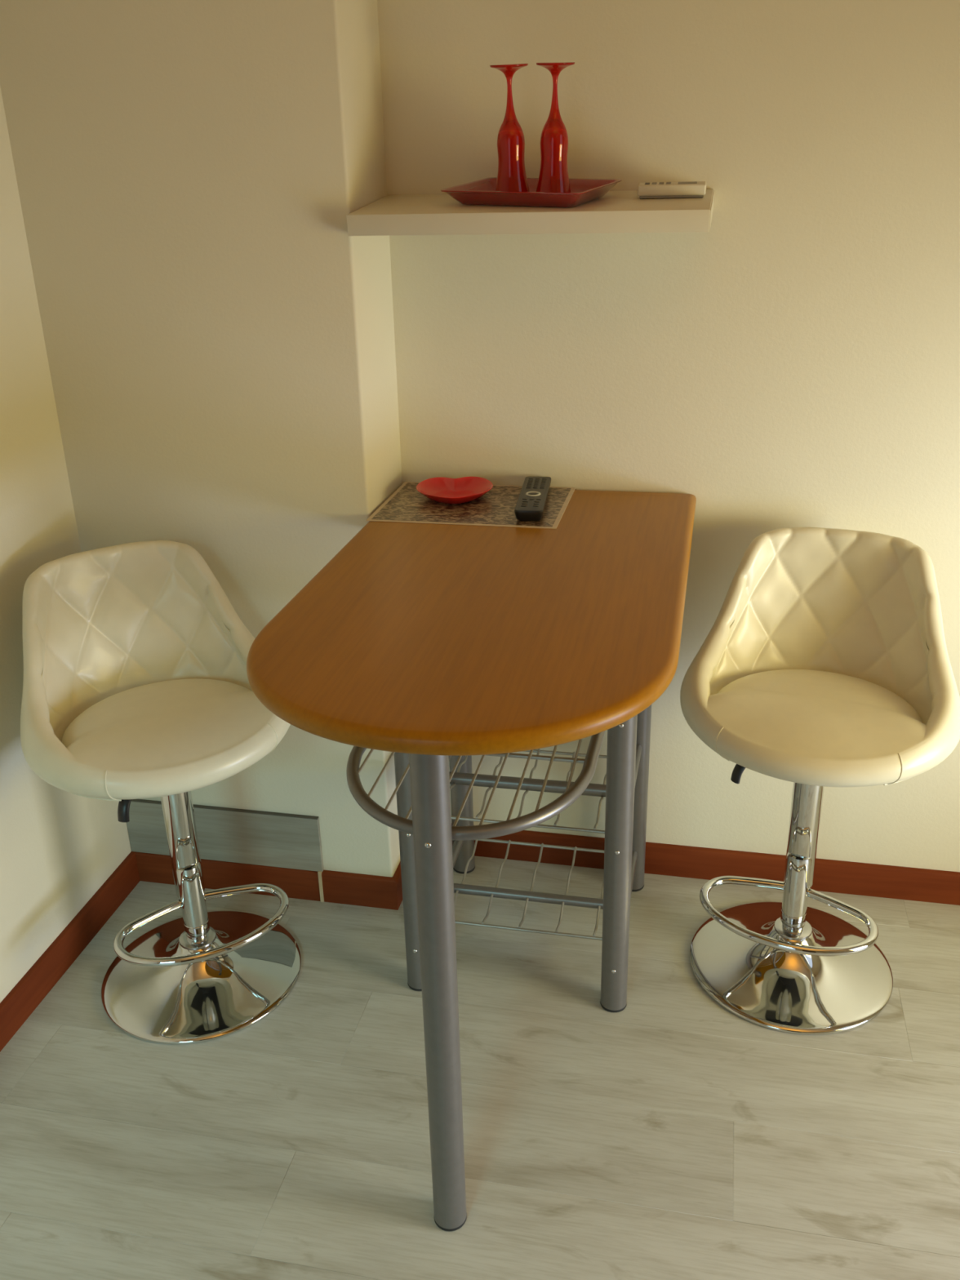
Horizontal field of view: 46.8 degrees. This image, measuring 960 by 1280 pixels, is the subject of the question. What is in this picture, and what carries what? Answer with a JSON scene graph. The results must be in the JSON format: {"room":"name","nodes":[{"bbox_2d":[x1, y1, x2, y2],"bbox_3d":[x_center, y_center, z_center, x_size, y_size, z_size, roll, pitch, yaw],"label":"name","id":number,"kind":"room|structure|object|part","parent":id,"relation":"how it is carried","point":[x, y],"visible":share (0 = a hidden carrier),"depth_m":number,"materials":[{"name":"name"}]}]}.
{"room":"dining room","nodes":[
{"label":"dining room","id":0,"kind":"room"},
{"bbox_2d":[0,86,131,1002],"bbox_3d":[-1.252,0.050,0.535,0.120,2.600,4.205,4,24,11],"label":"wall","id":1,"kind":"structure","parent":0,"point":[58,847],"depth_m":2.12,"materials":[{"name":"paint"}]},
{"bbox_2d":[0,851,139,1051],"bbox_3d":[-1.185,1.260,0.910,0.011,0.079,3.755,4,24,11],"label":"baseboard","id":2,"kind":"structure","parent":1,"relation":"attached to","point":[28,993],"depth_m":2.30,"materials":[{"name":"red wood"}]},
{"bbox_2d":[0,0,402,877],"bbox_3d":[-0.539,-0.688,2.201,0.726,2.600,0.355,4,24,11],"label":"wall pillar","id":3,"kind":"structure","parent":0,"point":[220,343],"depth_m":2.02,"materials":[{"name":"paint"}]},
{"bbox_2d":[126,799,323,871],"bbox_3d":[-0.580,0.438,2.501,0.466,0.140,0.010,4,24,11],"label":"panel","id":4,"kind":"object","parent":3,"relation":"attached to","point":[243,836],"visible":0.78,"depth_m":2.49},
{"bbox_2d":[134,851,320,901],"bbox_3d":[-0.583,0.539,2.544,0.456,0.079,0.011,4,24,11],"label":"baseboard","id":5,"kind":"structure","parent":3,"relation":"attached to","point":[301,884],"depth_m":2.53,"materials":[{"name":"red wood"}]},
{"bbox_2d":[317,871,324,902],"bbox_3d":[-0.356,0.552,2.498,0.008,0.081,0.012,4,24,11],"label":"trim","id":6,"kind":"structure","parent":3,"relation":"attached to","point":[319,873],"depth_m":2.49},
{"bbox_2d":[321,870,397,910],"bbox_3d":[-0.267,0.558,2.481,0.173,0.079,0.011,4,24,11],"label":"trim","id":7,"kind":"structure","parent":3,"relation":"attached to","point":[339,887],"depth_m":2.48,"materials":[{"name":"red wood"}]},
{"bbox_2d":[0,856,959,1279],"bbox_3d":[0.317,1.388,0.753,3.228,0.100,4.190,4,24,11],"label":"floor","id":8,"kind":"structure","parent":0,"point":[673,1134],"depth_m":1.93,"materials":[{"name":"grey laminate"}]},
{"bbox_2d":[20,540,301,1044],"bbox_3d":[-0.586,0.293,2.114,0.474,0.872,0.474,4,24,11],"label":"bar stool","id":9,"kind":"object","parent":8,"relation":"on","point":[136,685],"visible":0.88,"depth_m":2.12,"materials":[{"name":"white leather"}]},
{"bbox_3d":[-0.605,0.041,2.027,0.491,0.340,0.404,-16,27,-30],"label":"backrest","id":10,"kind":"part","parent":9,"relation":"part of","materials":[{"name":"white leather"}]},
{"bbox_3d":[-0.565,0.172,2.021,0.419,0.101,0.353,-16,27,-30],"label":"seat","id":11,"kind":"part","parent":9,"relation":"part of","materials":[{"name":"white leather"}]},
{"bbox_2d":[246,489,696,1231],"bbox_3d":[0.035,0.318,1.970,0.604,0.912,1.080,4,24,11],"label":"table","id":12,"kind":"object","parent":8,"relation":"on","point":[435,647],"visible":1,"depth_m":1.62,"materials":[{"name":"brown wood"}]},
{"bbox_3d":[-0.131,0.289,2.078,0.051,0.875,0.051,4,24,11],"label":"leg","id":13,"kind":"part","parent":12,"relation":"part of","materials":[{"name":"grey metal"}]},
{"bbox_3d":[-0.057,0.504,1.576,0.051,0.875,0.051,4,24,11],"label":"leg","id":14,"kind":"part","parent":12,"relation":"part of","materials":[{"name":"grey metal"}]},
{"bbox_3d":[-0.082,0.524,2.396,0.020,0.021,0.400,4,24,11],"label":"rail","id":15,"kind":"part","parent":12,"relation":"part of","materials":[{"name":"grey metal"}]},
{"bbox_3d":[-0.048,0.130,2.442,0.051,0.875,0.051,4,24,11],"label":"leg","id":16,"kind":"part","parent":12,"relation":"part of","materials":[{"name":"grey metal"}]},
{"bbox_2d":[365,481,575,528],"bbox_3d":[-0.010,-0.267,2.174,0.361,0.002,0.274,4,24,11],"label":"placemat","id":17,"kind":"object","parent":12,"relation":"on","point":[496,508],"visible":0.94,"depth_m":2.14,"materials":[{"name":"beige fabric"}]},
{"bbox_2d":[416,476,493,504],"bbox_3d":[-0.050,-0.292,2.201,0.153,0.024,0.154,-1,23,0],"label":"dish","id":18,"kind":"object","parent":17,"relation":"on","point":[448,491],"visible":1,"depth_m":2.24,"materials":[{"name":"red plastic"}]},
{"bbox_2d":[514,476,551,521],"bbox_3d":[0.104,-0.276,2.153,0.054,0.026,0.241,2,24,7],"label":"remote control","id":19,"kind":"object","parent":17,"relation":"on","point":[531,504],"visible":1,"depth_m":2.11,"materials":[{"name":"black plastic"}]},
{"bbox_3d":[-0.005,0.165,1.710,0.378,0.019,0.497,4,24,11],"label":"rack rail","id":20,"kind":"part","parent":12,"relation":"part of","materials":[{"name":"grey metal"}]},
{"bbox_3d":[0.253,0.309,2.010,0.051,0.875,0.051,4,24,11],"label":"leg","id":21,"kind":"part","parent":12,"relation":"part of","materials":[{"name":"grey metal"}]},
{"bbox_3d":[0.304,0.546,2.323,0.021,0.021,0.390,4,24,12],"label":"rail","id":22,"kind":"part","parent":12,"relation":"part of","materials":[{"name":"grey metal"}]},
{"bbox_3d":[0.297,0.299,2.216,0.021,0.021,0.390,4,24,12],"label":"rail","id":23,"kind":"part","parent":12,"relation":"part of","materials":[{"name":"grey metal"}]},
{"bbox_3d":[0.339,0.154,2.364,0.051,0.875,0.051,4,24,11],"label":"leg","id":24,"kind":"part","parent":12,"relation":"part of","materials":[{"name":"grey metal"}]},
{"bbox_2d":[680,527,959,1035],"bbox_3d":[0.618,0.269,2.101,0.487,0.872,0.451,4,24,11],"label":"bar stool","id":25,"kind":"object","parent":8,"relation":"on","point":[824,660],"visible":1,"depth_m":2.10,"materials":[{"name":"white leather"}]},
{"bbox_3d":[0.601,0.152,2.000,0.419,0.101,0.353,7,25,20],"label":"seat","id":26,"kind":"part","parent":25,"relation":"part of","materials":[{"name":"white leather"}]},
{"bbox_3d":[0.623,0.017,2.012,0.491,0.340,0.404,7,25,20],"label":"backrest","id":27,"kind":"part","parent":25,"relation":"part of","materials":[{"name":"white leather"}]},
{"bbox_2d":[377,0,959,871],"bbox_3d":[1.064,-0.635,1.988,2.502,2.600,0.120,4,24,11],"label":"wall","id":28,"kind":"structure","parent":0,"point":[793,361],"depth_m":2.08,"materials":[{"name":"paint"}]},
{"bbox_2d":[392,862,402,910],"bbox_3d":[-0.164,0.517,2.570,0.011,0.079,0.246,4,24,11],"label":"baseboard","id":29,"kind":"structure","parent":28,"relation":"attached to","point":[397,876],"depth_m":2.48,"materials":[{"name":"red wood"}]},
{"bbox_2d":[346,188,714,235],"bbox_3d":[0.097,-0.751,1.948,0.608,0.058,0.263,4,24,11],"label":"wall shelf","id":30,"kind":"object","parent":28,"relation":"attached to","point":[623,211],"visible":0.97,"depth_m":1.85,"materials":[{"name":"white paint"}]},
{"bbox_2d":[440,177,622,207],"bbox_3d":[0.090,-0.781,1.935,0.267,0.046,0.190,11,26,26],"label":"serving tray","id":31,"kind":"object","parent":30,"relation":"on","point":[480,192],"visible":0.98,"depth_m":1.90,"materials":[{"name":"red plastic"}]},
{"bbox_2d":[489,63,529,191],"bbox_3d":[0.053,-0.868,1.901,0.066,0.215,0.084,4,24,12],"label":"glass","id":32,"kind":"object","parent":31,"relation":"on","point":[511,175],"visible":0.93,"depth_m":1.90,"materials":[{"name":"red glass"}]},
{"bbox_2d":[535,62,575,192],"bbox_3d":[0.126,-0.861,1.882,0.066,0.215,0.084,-3,23,-4],"label":"glass","id":33,"kind":"object","parent":31,"relation":"on","point":[553,177],"visible":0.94,"depth_m":1.88,"materials":[{"name":"red glass"}]},
{"bbox_2d":[637,181,706,198],"bbox_3d":[0.330,-0.774,1.910,0.115,0.025,0.045,3,24,10],"label":"router","id":34,"kind":"object","parent":30,"relation":"on","point":[689,188],"visible":1,"depth_m":1.89,"materials":[{"name":"beige plastic"}]},
{"bbox_2d":[474,830,959,905],"bbox_3d":[1.030,0.544,2.439,2.402,0.079,0.011,4,24,11],"label":"baseboard","id":35,"kind":"structure","parent":28,"relation":"attached to","point":[924,885],"depth_m":2.52,"materials":[{"name":"red wood"}]}
]}

